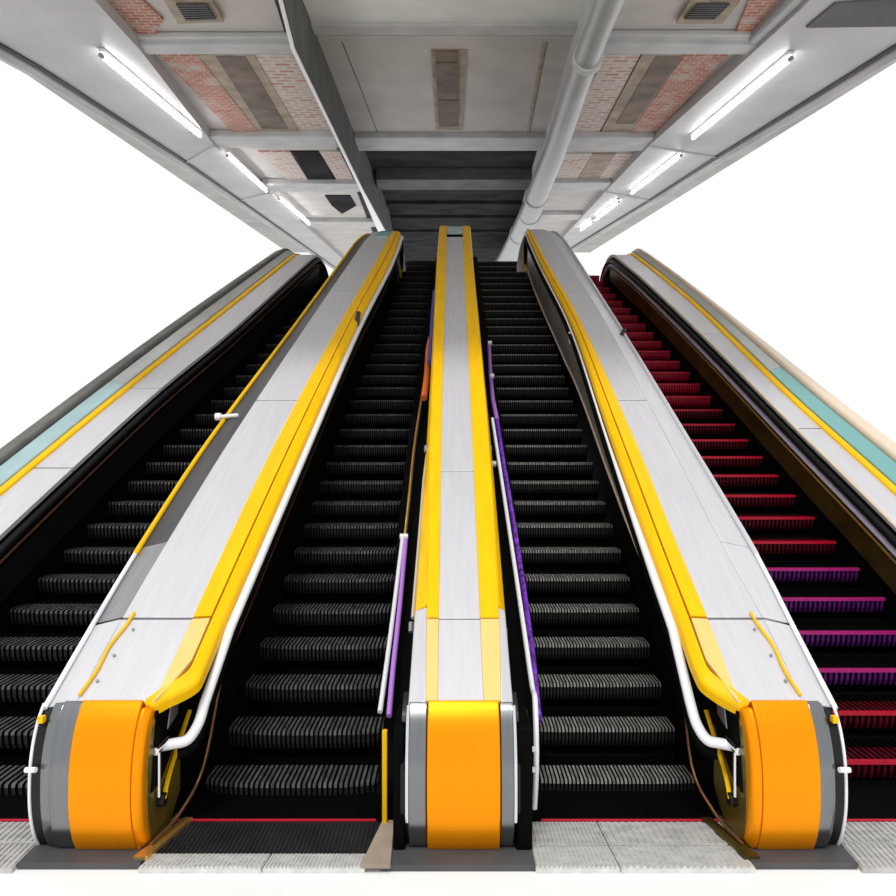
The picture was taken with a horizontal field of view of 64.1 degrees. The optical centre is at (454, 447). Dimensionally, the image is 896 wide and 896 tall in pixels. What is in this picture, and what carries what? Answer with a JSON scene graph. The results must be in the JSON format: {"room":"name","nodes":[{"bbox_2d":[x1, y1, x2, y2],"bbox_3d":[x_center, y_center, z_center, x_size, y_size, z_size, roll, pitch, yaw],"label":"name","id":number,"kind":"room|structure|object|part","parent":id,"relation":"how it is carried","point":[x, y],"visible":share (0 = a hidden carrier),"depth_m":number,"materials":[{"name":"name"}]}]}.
{"room":"subway station escalators","nodes":[
{"label":"subway station escalators","id":0,"kind":"room"},
{"bbox_2d":[0,0,895,269],"bbox_3d":[-1.231,-11.613,39.720,23.231,12.915,64.934,0,0,0],"label":"ceiling","id":1,"kind":"structure","parent":0,"point":[329,104],"depth_m":13.69,"materials":[{"name":"paint"}]},
{"bbox_3d":[-4.334,-5.958,9.898,0.582,0.345,1.615,0,0,-6],"label":"brick panel","id":2,"kind":"part","parent":1,"relation":"part of","materials":[{"name":"red brick"}]},
{"bbox_2d":[97,48,202,138],"bbox_3d":[-5.250,-6.165,12.725,0.100,0.945,4.630,0,0,-2],"label":"fluorescent light","id":3,"kind":"object","parent":1,"relation":"attached to","point":[104,54],"visible":1,"depth_m":12.03,"materials":[{"name":"white"}]},
{"bbox_2d":[165,0,223,23],"bbox_3d":[-3.505,-5.839,9.612,0.706,0.212,0.691,0,0,0],"label":"ceiling vent","id":4,"kind":"object","parent":1,"relation":"in","point":[183,11],"visible":1,"depth_m":9.49,"materials":[{"name":"metal"}]},
{"bbox_2d":[176,3,215,20],"bbox_3d":[-3.459,-5.821,9.540,0.446,0.127,0.494,0,0,0],"label":"grille","id":5,"kind":"object","parent":4,"relation":"attached to","point":[188,11],"depth_m":9.47,"materials":[{"name":"grey metal"}]},
{"bbox_3d":[-4.489,-6.662,13.909,0.608,1.047,5.527,0,0,-3],"label":"brick panel","id":6,"kind":"part","parent":1,"relation":"part of","materials":[{"name":"red brick"}]},
{"bbox_2d":[225,151,267,192],"bbox_3d":[-5.466,-7.269,18.993,0.100,0.948,4.656,0,0,-4],"label":"fluorescent light","id":7,"kind":"object","parent":1,"relation":"hanging from","point":[229,154],"visible":1,"depth_m":18.49,"materials":[{"name":"white"}]},
{"bbox_3d":[-3.740,-6.587,13.462,1.187,0.869,4.536,0,0,0],"label":"brown panel","id":8,"kind":"part","parent":1,"relation":"part of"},
{"bbox_3d":[-3.737,-6.533,13.350,0.560,0.760,4.249,0,0,-4],"label":"brown panel","id":9,"kind":"part","parent":1,"relation":"part of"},
{"bbox_3d":[-5.943,-9.426,29.200,7.386,7.553,42.177,0,0,0],"label":"panel","id":10,"kind":"part","parent":1,"relation":"part of","materials":[{"name":"grey concrete"}]},
{"bbox_3d":[-4.467,-7.645,19.464,0.836,0.734,3.787,0,0,-1],"label":"brick panel","id":11,"kind":"part","parent":1,"relation":"part of","materials":[{"name":"red brick"}]},
{"bbox_3d":[-3.021,-6.613,13.578,0.802,0.891,4.744,0,0,-2],"label":"brick panel","id":12,"kind":"part","parent":1,"relation":"part of","materials":[{"name":"red brick"}]},
{"bbox_2d":[278,195,309,224],"bbox_3d":[-5.665,-8.415,25.497,0.100,1.176,5.944,0,0,-3],"label":"fluorescent light","id":13,"kind":"object","parent":1,"relation":"attached to","point":[280,198],"visible":1,"depth_m":24.85,"materials":[{"name":"white"}]},
{"bbox_3d":[-3.848,-7.619,19.314,0.824,0.681,3.501,0,0,-2],"label":"brown panel","id":14,"kind":"part","parent":1,"relation":"part of","materials":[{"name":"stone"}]},
{"bbox_3d":[-3.160,-7.645,19.464,0.507,0.734,3.792,0,0,-2],"label":"brick panel","id":15,"kind":"part","parent":1,"relation":"part of","materials":[{"name":"red brick"}]},
{"bbox_3d":[-3.997,-8.743,25.694,0.864,0.767,3.986,0,0,-2],"label":"brown panel","id":16,"kind":"part","parent":1,"relation":"part of","materials":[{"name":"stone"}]},
{"bbox_3d":[-0.322,-6.954,10.949,4.713,0.563,2.344,0,0,0],"label":"panel","id":17,"kind":"part","parent":1,"relation":"part of","materials":[{"name":"paint"}]},
{"bbox_3d":[-0.177,-7.829,15.911,5.630,1.396,7.071,0,0,0],"label":"panel","id":18,"kind":"part","parent":1,"relation":"part of","materials":[{"name":"grey paint"}]},
{"bbox_2d":[431,49,466,129],"bbox_3d":[-0.135,-7.696,15.659,0.705,1.019,5.400,0,0,0],"label":"ceiling vent","id":19,"kind":"object","parent":1,"relation":"in","point":[448,65],"visible":1,"depth_m":14.90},
{"bbox_2d":[435,50,457,126],"bbox_3d":[-0.163,-7.646,15.471,0.477,0.920,4.991,0,0,0],"label":"grille","id":20,"kind":"object","parent":19,"relation":"attached to","point":[446,61],"depth_m":15.00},
{"bbox_3d":[-0.707,-14.057,49.694,11.712,8.028,44.986,0,0,0],"label":"panel","id":21,"kind":"part","parent":1,"relation":"part of","materials":[{"name":"metal"}]},
{"bbox_3d":[-0.235,-9.508,23.881,6.258,1.000,5.107,0,0,0],"label":"panel","id":22,"kind":"part","parent":1,"relation":"part of","materials":[{"name":"metal"}]},
{"bbox_2d":[495,0,624,261],"bbox_3d":[2.406,-9.180,29.434,1.570,8.654,44.527,0,0,2],"label":"ceiling pipe","id":23,"kind":"object","parent":1,"relation":"attached to","point":[588,56],"visible":0.91,"depth_m":12.45,"materials":[{"name":"grey metal"}]},
{"bbox_3d":[3.138,-7.663,19.569,0.775,0.697,3.600,0,0,3],"label":"brick panel","id":24,"kind":"part","parent":1,"relation":"part of","materials":[{"name":"brick"}]},
{"bbox_2d":[580,219,593,230],"bbox_3d":[5.329,-9.037,29.023,0.102,0.586,2.588,0,0,0],"label":"fluorescent light","id":25,"kind":"object","parent":1,"relation":"attached to","point":[589,222],"visible":1,"depth_m":28.79,"materials":[{"name":"white"}]},
{"bbox_3d":[3.809,-7.637,19.419,0.596,0.644,3.301,0,0,4],"label":"brown panel","id":26,"kind":"part","parent":1,"relation":"part of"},
{"bbox_3d":[2.763,-6.613,13.578,0.713,0.891,4.737,0,0,2],"label":"brick panel","id":27,"kind":"part","parent":1,"relation":"part of","materials":[{"name":"red brick"}]},
{"bbox_2d":[596,199,619,219],"bbox_3d":[5.323,-8.344,25.091,0.100,0.834,3.996,0,0,1],"label":"fluorescent light","id":28,"kind":"object","parent":1,"relation":"attached to","point":[616,201],"visible":1,"depth_m":24.73,"materials":[{"name":"white"}]},
{"bbox_3d":[4.347,-7.663,19.569,0.497,0.697,3.588,0,0,3],"label":"brick panel","id":29,"kind":"part","parent":1,"relation":"part of","materials":[{"name":"red brick"}]},
{"bbox_3d":[4.967,-9.426,29.200,5.680,7.553,42.177,0,0,0],"label":"panel","id":30,"kind":"part","parent":1,"relation":"part of","materials":[{"name":"grey concrete"}]},
{"bbox_3d":[3.432,-6.602,13.546,1.008,0.899,4.704,0,0,0],"label":"brown panel","id":31,"kind":"part","parent":1,"relation":"part of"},
{"bbox_3d":[3.466,-6.498,13.155,0.409,0.691,3.834,0,0,3],"label":"brown panel","id":32,"kind":"part","parent":1,"relation":"part of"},
{"bbox_2d":[630,151,682,194],"bbox_3d":[5.305,-7.298,19.158,0.100,1.006,4.976,0,0,1],"label":"fluorescent light","id":33,"kind":"object","parent":1,"relation":"attached to","point":[677,155],"visible":1,"depth_m":18.63,"materials":[{"name":"white"}]},
{"bbox_3d":[4.044,-6.662,13.912,0.671,1.047,5.523,0,0,2],"label":"brick panel","id":34,"kind":"part","parent":1,"relation":"part of","materials":[{"name":"red brick"}]},
{"bbox_2d":[676,0,739,23],"bbox_3d":[3.383,-5.839,9.612,0.671,0.212,0.691,0,0,0],"label":"ceiling vent","id":35,"kind":"object","parent":1,"relation":"in","point":[695,11],"visible":1,"depth_m":9.49,"materials":[{"name":"metal"}]},
{"bbox_2d":[684,3,729,19],"bbox_3d":[3.349,-5.818,9.524,0.450,0.121,0.462,0,0,0],"label":"grille","id":36,"kind":"object","parent":35,"relation":"attached to","point":[696,11],"depth_m":9.46,"materials":[{"name":"grey metal"}]},
{"bbox_2d":[690,51,794,140],"bbox_3d":[4.995,-6.189,12.866,0.100,0.952,4.670,0,0,1],"label":"fluorescent light","id":37,"kind":"object","parent":1,"relation":"attached to","point":[786,58],"visible":1,"depth_m":12.17,"materials":[{"name":"white"}]},
{"bbox_3d":[4.110,-5.952,9.853,0.481,0.332,1.546,0,0,6],"label":"brick panel","id":38,"kind":"part","parent":1,"relation":"part of","materials":[{"name":"red brick"}]},
{"bbox_3d":[5.622,-5.608,9.155,1.765,0.226,1.001,0,0,0],"label":"panel","id":39,"kind":"part","parent":1,"relation":"part of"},
{"bbox_2d":[0,810,895,895],"bbox_3d":[0.000,2.680,10.500,28.000,0.100,27.000,0,0,0],"label":"floor","id":40,"kind":"structure","parent":0,"point":[374,882],"depth_m":4.33,"materials":[{"name":"white"}]},
{"bbox_2d":[0,283,323,872],"bbox_3d":[-3.140,-0.947,13.608,1.868,7.425,18.490,0,0,3],"label":"escalator","id":41,"kind":"object","parent":40,"relation":"on","point":[48,630],"visible":0.14,"depth_m":6.98,"materials":[{"name":"black"}]},
{"bbox_3d":[-3.170,2.614,4.840,0.860,0.028,0.260,0,0,0],"label":"floor plate","id":42,"kind":"part","parent":41,"relation":"part of","materials":[{"name":"grey metal"}]},
{"bbox_3d":[-3.170,2.614,4.560,0.860,0.028,0.280,0,0,0],"label":"floor plate","id":43,"kind":"part","parent":41,"relation":"part of","materials":[{"name":"grey metal"}]},
{"bbox_2d":[0,248,328,634],"bbox_3d":[-4.253,-0.910,10.835,1.162,7.020,11.995,0,0,8],"label":"balustrade","id":44,"kind":"object","parent":41,"relation":"attached to","point":[60,476],"visible":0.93,"depth_m":9.26,"materials":[{"name":"silver"}]},
{"bbox_3d":[-4.638,1.100,6.482,0.470,1.744,3.032,0,0,6],"label":"deck panel","id":45,"kind":"part","parent":44,"relation":"part of","materials":[{"name":"metal"}]},
{"bbox_3d":[-4.351,-0.277,8.868,0.435,1.068,1.876,0,0,8],"label":"deck panel","id":46,"kind":"part","parent":44,"relation":"part of","materials":[{"name":"metal"}]},
{"bbox_3d":[-4.620,-1.226,10.886,0.373,6.388,11.998,0,0,9],"label":"rail","id":47,"kind":"part","parent":44,"relation":"part of","materials":[{"name":"metal"}]},
{"bbox_3d":[-3.652,-2.532,13.208,0.490,3.499,7.038,0,0,9],"label":"deck panel","id":48,"kind":"part","parent":44,"relation":"part of","materials":[{"name":"metal"}]},
{"bbox_2d":[138,260,434,872],"bbox_3d":[-1.196,-0.947,13.610,1.541,7.425,18.395,0,0,0],"label":"escalator","id":49,"kind":"object","parent":40,"relation":"on","point":[295,792],"visible":0.91,"depth_m":6.27,"materials":[{"name":"black metal"}]},
{"bbox_3d":[-1.570,2.614,4.500,0.780,0.028,0.160,0,0,0],"label":"comb plate","id":50,"kind":"part","parent":49,"relation":"part of","materials":[{"name":"metal"}]},
{"bbox_2d":[17,231,405,869],"bbox_3d":[-1.998,-1.139,10.794,1.246,7.538,12.729,0,0,3],"label":"balustrade","id":51,"kind":"object","parent":49,"relation":"attached to","point":[135,724],"visible":0.96,"depth_m":5.71,"materials":[{"name":"yellow"}]},
{"bbox_3d":[-2.685,2.038,4.525,0.073,0.041,0.036,0,0,8],"label":"knob","id":52,"kind":"part","parent":51,"relation":"part of","materials":[{"name":"white plastic"}]},
{"bbox_3d":[-2.728,1.315,5.420,0.042,0.840,1.418,0,0,-1],"label":"edge trim","id":53,"kind":"part","parent":51,"relation":"part of","materials":[{"name":"white metal"}]},
{"bbox_3d":[-2.466,1.441,5.080,0.045,0.412,0.694,0,0,4],"label":"yellow cord","id":54,"kind":"part","parent":51,"relation":"part of","materials":[{"name":"paint"}]},
{"bbox_3d":[-2.243,1.501,5.058,0.535,0.421,0.682,0,0,0],"label":"deck panel","id":55,"kind":"part","parent":51,"relation":"part of","materials":[{"name":"metal"}]},
{"bbox_3d":[-1.955,2.128,4.760,0.052,0.345,0.200,0,0,0],"label":"chrome rod","id":56,"kind":"part","parent":51,"relation":"part of","materials":[{"name":"white metal"}]},
{"bbox_3d":[-1.955,2.340,4.760,0.060,0.090,0.090,0,0,0],"label":"hinge knob","id":57,"kind":"part","parent":51,"relation":"part of","materials":[{"name":"black plastic"}]},
{"bbox_3d":[-1.911,2.585,4.736,0.086,0.030,0.517,0,0,16],"label":"floor trim","id":58,"kind":"part","parent":51,"relation":"part of","materials":[{"name":"gold metal"}]},
{"bbox_3d":[-1.848,2.027,5.357,0.101,1.088,1.496,0,0,6],"label":"trim","id":59,"kind":"part","parent":51,"relation":"part of","materials":[{"name":"orange metal"}]},
{"bbox_3d":[-2.204,0.376,7.008,0.544,1.888,3.237,0,0,2],"label":"deck panel","id":60,"kind":"part","parent":51,"relation":"part of","materials":[{"name":"metal"}]},
{"bbox_3d":[-2.731,-0.359,8.250,0.060,0.086,0.090,0,0,0],"label":"bracket knob","id":61,"kind":"part","parent":51,"relation":"part of","materials":[{"name":"white ceramic"}]},
{"bbox_3d":[-2.035,-1.115,10.898,1.389,7.429,12.305,0,0,0],"label":"panel","id":62,"kind":"part","parent":51,"relation":"part of","materials":[{"name":"black"}]},
{"bbox_3d":[-2.324,-1.965,11.646,0.554,5.790,11.093,0,0,7],"label":"edge trim","id":63,"kind":"part","parent":51,"relation":"part of","materials":[{"name":"yellow paint"}]},
{"bbox_3d":[-1.512,-1.388,10.909,0.287,6.850,12.312,0,0,3],"label":"handrail","id":64,"kind":"part","parent":51,"relation":"part of","materials":[{"name":"white metal"}]},
{"bbox_3d":[-2.027,-1.593,10.418,0.507,2.107,3.642,0,0,4],"label":"deck panel","id":65,"kind":"part","parent":51,"relation":"part of","materials":[{"name":"metal"}]},
{"bbox_3d":[-1.564,-1.395,11.099,0.105,5.909,10.213,0,0,3],"label":"skirt trim","id":66,"kind":"part","parent":51,"relation":"part of","materials":[{"name":"yellow metal"}]},
{"bbox_3d":[-1.702,-3.752,14.665,0.580,2.273,4.971,0,0,6],"label":"deck panel","id":67,"kind":"part","parent":51,"relation":"part of","materials":[{"name":"metal"}]},
{"bbox_3d":[-1.235,2.614,4.777,1.430,0.028,0.385,0,0,0],"label":"entry plate","id":68,"kind":"part","parent":49,"relation":"part of","materials":[{"name":"black metal"}]},
{"bbox_3d":[-0.870,2.614,4.500,0.640,0.028,0.160,0,0,0],"label":"comb plate","id":69,"kind":"part","parent":49,"relation":"part of","materials":[{"name":"metal"}]},
{"bbox_2d":[361,226,541,871],"bbox_3d":[0.030,-1.260,10.860,1.302,7.781,12.880,0,0,0],"label":"balustrade","id":70,"kind":"object","parent":40,"relation":"on","point":[458,789],"visible":1,"depth_m":5.55,"materials":[{"name":"yellow"}]},
{"bbox_3d":[-0.490,2.585,4.680,0.180,0.030,0.520,0,0,0],"label":"floor trim","id":71,"kind":"part","parent":70,"relation":"part of","materials":[{"name":"beige wood"}]},
{"bbox_3d":[-0.482,2.260,4.920,0.035,0.640,0.040,0,0,0],"label":"yellow post","id":72,"kind":"part","parent":70,"relation":"part of","materials":[{"name":"metal"}]},
{"bbox_3d":[-0.545,1.448,6.307,0.045,1.107,1.879,0,0,1],"label":"rod","id":73,"kind":"part","parent":70,"relation":"part of","materials":[{"name":"white metal"}]},
{"bbox_3d":[-0.494,1.466,6.277,0.050,1.112,1.884,0,0,0],"label":"rod","id":74,"kind":"part","parent":70,"relation":"part of","materials":[{"name":"purple plastic"}]},
{"bbox_3d":[0.014,-1.235,10.920,0.733,7.669,12.340,0,0,0],"label":"panel","id":75,"kind":"part","parent":70,"relation":"part of","materials":[{"name":"yellow metal"}]},
{"bbox_3d":[0.002,-3.025,12.898,0.366,3.135,5.382,0,0,0],"label":"deck panel","id":76,"kind":"part","parent":70,"relation":"part of","materials":[{"name":"metal"}]},
{"bbox_3d":[0.015,-0.609,8.713,0.352,1.767,3.012,0,0,0],"label":"deck panel","id":77,"kind":"part","parent":70,"relation":"part of","materials":[{"name":"metal"}]},
{"bbox_3d":[0.024,0.783,6.303,0.334,1.085,1.832,0,0,0],"label":"deck panel","id":78,"kind":"part","parent":70,"relation":"part of","materials":[{"name":"metal"}]},
{"bbox_3d":[0.034,1.501,5.058,0.313,0.421,0.682,0,0,0],"label":"deck panel","id":79,"kind":"part","parent":70,"relation":"part of","materials":[{"name":"metal"}]},
{"bbox_3d":[0.531,1.056,7.016,0.076,2.893,4.190,0,0,-1],"label":"handrail","id":80,"kind":"part","parent":70,"relation":"part of","materials":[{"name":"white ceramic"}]},
{"bbox_2d":[478,261,755,872],"bbox_3d":[1.180,-0.947,13.610,1.360,7.425,18.380,0,0,0],"label":"escalator","id":81,"kind":"object","parent":40,"relation":"on","point":[617,796],"visible":0.96,"depth_m":6.60,"materials":[{"name":"black metal"}]},
{"bbox_3d":[0.750,2.614,4.825,0.500,0.028,0.290,0,0,0],"label":"floor plate","id":82,"kind":"part","parent":81,"relation":"part of","materials":[{"name":"grey metal"}]},
{"bbox_3d":[0.760,2.614,4.545,0.520,0.028,0.250,0,0,0],"label":"floor plate","id":83,"kind":"part","parent":81,"relation":"part of","materials":[{"name":"metal"}]},
{"bbox_3d":[1.425,2.614,4.825,0.870,0.028,0.290,0,0,0],"label":"floor plate","id":84,"kind":"part","parent":81,"relation":"part of","materials":[{"name":"grey metal"}]},
{"bbox_3d":[1.435,2.614,4.545,0.850,0.028,0.250,0,0,0],"label":"floor plate","id":85,"kind":"part","parent":81,"relation":"part of","materials":[{"name":"metal"}]},
{"bbox_2d":[517,229,856,869],"bbox_3d":[2.057,-1.196,10.895,1.012,7.652,12.877,0,0,-1],"label":"balustrade","id":86,"kind":"object","parent":81,"relation":"attached to","point":[749,706],"visible":0.99,"depth_m":5.64,"materials":[{"name":"yellow"}]},
{"bbox_3d":[1.926,-3.810,14.765,0.491,2.389,5.141,0,0,-4],"label":"deck panel","id":87,"kind":"part","parent":86,"relation":"part of","materials":[{"name":"metal"}]},
{"bbox_3d":[1.758,-1.709,10.900,0.174,6.475,10.800,0,0,0],"label":"panel","id":88,"kind":"part","parent":86,"relation":"part of","materials":[{"name":"silver metal"}]},
{"bbox_3d":[1.738,-1.279,10.901,0.172,5.640,10.813,0,0,0],"label":"cream trim","id":89,"kind":"part","parent":86,"relation":"part of","materials":[{"name":"beige"}]},
{"bbox_3d":[2.113,-1.593,10.418,0.399,2.107,3.611,0,0,-1],"label":"deck panel","id":90,"kind":"part","parent":86,"relation":"part of","materials":[{"name":"metal"}]},
{"bbox_3d":[1.739,-1.435,11.006,0.299,6.944,12.474,0,0,0],"label":"handrail","id":91,"kind":"part","parent":86,"relation":"part of","materials":[{"name":"white metal"}]},
{"bbox_3d":[2.405,-2.023,11.736,0.569,5.905,11.246,0,0,-4],"label":"edge trim","id":92,"kind":"part","parent":86,"relation":"part of","materials":[{"name":"metal"}]},
{"bbox_3d":[2.111,0.376,7.008,0.419,1.888,3.222,0,0,0],"label":"deck panel","id":93,"kind":"part","parent":86,"relation":"part of","materials":[{"name":"metal"}]},
{"bbox_3d":[1.769,2.027,5.358,0.134,1.088,1.490,0,0,-3],"label":"trim","id":94,"kind":"part","parent":86,"relation":"part of","materials":[{"name":"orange metal"}]},
{"bbox_3d":[1.806,2.585,4.736,0.086,0.030,0.517,0,0,-16],"label":"floor trim","id":95,"kind":"part","parent":86,"relation":"part of","materials":[{"name":"gold metal"}]},
{"bbox_3d":[1.850,2.340,4.760,0.060,0.090,0.090,0,0,0],"label":"hinge knob","id":96,"kind":"part","parent":86,"relation":"part of","materials":[{"name":"black plastic"}]},
{"bbox_3d":[1.850,2.128,4.760,0.052,0.345,0.200,0,0,0],"label":"chrome rod","id":97,"kind":"part","parent":86,"relation":"part of","materials":[{"name":"white metal"}]},
{"bbox_3d":[2.096,1.501,5.058,0.449,0.421,0.682,0,0,0],"label":"deck panel","id":98,"kind":"part","parent":86,"relation":"part of","materials":[{"name":"metal"}]},
{"bbox_3d":[2.273,1.441,5.080,0.046,0.412,0.693,0,0,-4],"label":"yellow cord","id":99,"kind":"part","parent":86,"relation":"part of","materials":[{"name":"paint"}]},
{"bbox_3d":[2.546,1.315,5.420,0.041,0.840,1.420,0,0,3],"label":"edge trim","id":100,"kind":"part","parent":86,"relation":"part of","materials":[{"name":"white metal"}]},
{"bbox_3d":[2.465,2.038,4.525,0.073,0.041,0.036,0,0,-8],"label":"knob","id":101,"kind":"part","parent":86,"relation":"part of","materials":[{"name":"white plastic"}]},
{"bbox_2d":[589,275,895,872],"bbox_3d":[3.344,-0.681,13.080,1.908,6.732,17.347,0,0,-1],"label":"escalator","id":102,"kind":"object","parent":40,"relation":"on","point":[841,626],"visible":0.39,"depth_m":7.16,"materials":[{"name":"black metal"}]},
{"bbox_2d":[600,248,895,624],"bbox_3d":[4.238,-0.908,10.826,1.166,7.016,11.937,0,0,-7],"label":"balustrade","id":103,"kind":"object","parent":102,"relation":"attached to","point":[840,469],"visible":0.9,"depth_m":9.26,"materials":[{"name":"silver"}]},
{"bbox_3d":[3.889,-3.037,14.091,0.433,2.489,5.215,0,0,-7],"label":"deck panel","id":104,"kind":"part","parent":103,"relation":"part of","materials":[{"name":"metal"}]},
{"bbox_3d":[4.229,-1.013,10.143,0.360,1.617,2.777,0,0,-3],"label":"deck panel","id":105,"kind":"part","parent":103,"relation":"part of","materials":[{"name":"metal"}]},
{"bbox_3d":[4.678,-1.223,10.879,0.358,6.386,11.935,0,0,-6],"label":"rail","id":106,"kind":"part","parent":103,"relation":"part of","materials":[{"name":"beige"}]},
{"bbox_3d":[4.476,0.869,6.883,0.357,2.205,3.802,0,0,-4],"label":"deck panel","id":107,"kind":"part","parent":103,"relation":"part of","materials":[{"name":"metal"}]},
{"bbox_3d":[2.970,2.614,4.840,0.860,0.028,0.260,0,0,0],"label":"floor plate","id":108,"kind":"part","parent":102,"relation":"part of","materials":[{"name":"grey metal"}]},
{"bbox_3d":[2.960,2.614,4.560,0.880,0.028,0.280,0,0,0],"label":"floor plate","id":109,"kind":"part","parent":102,"relation":"part of","materials":[{"name":"grey metal"}]}
]}

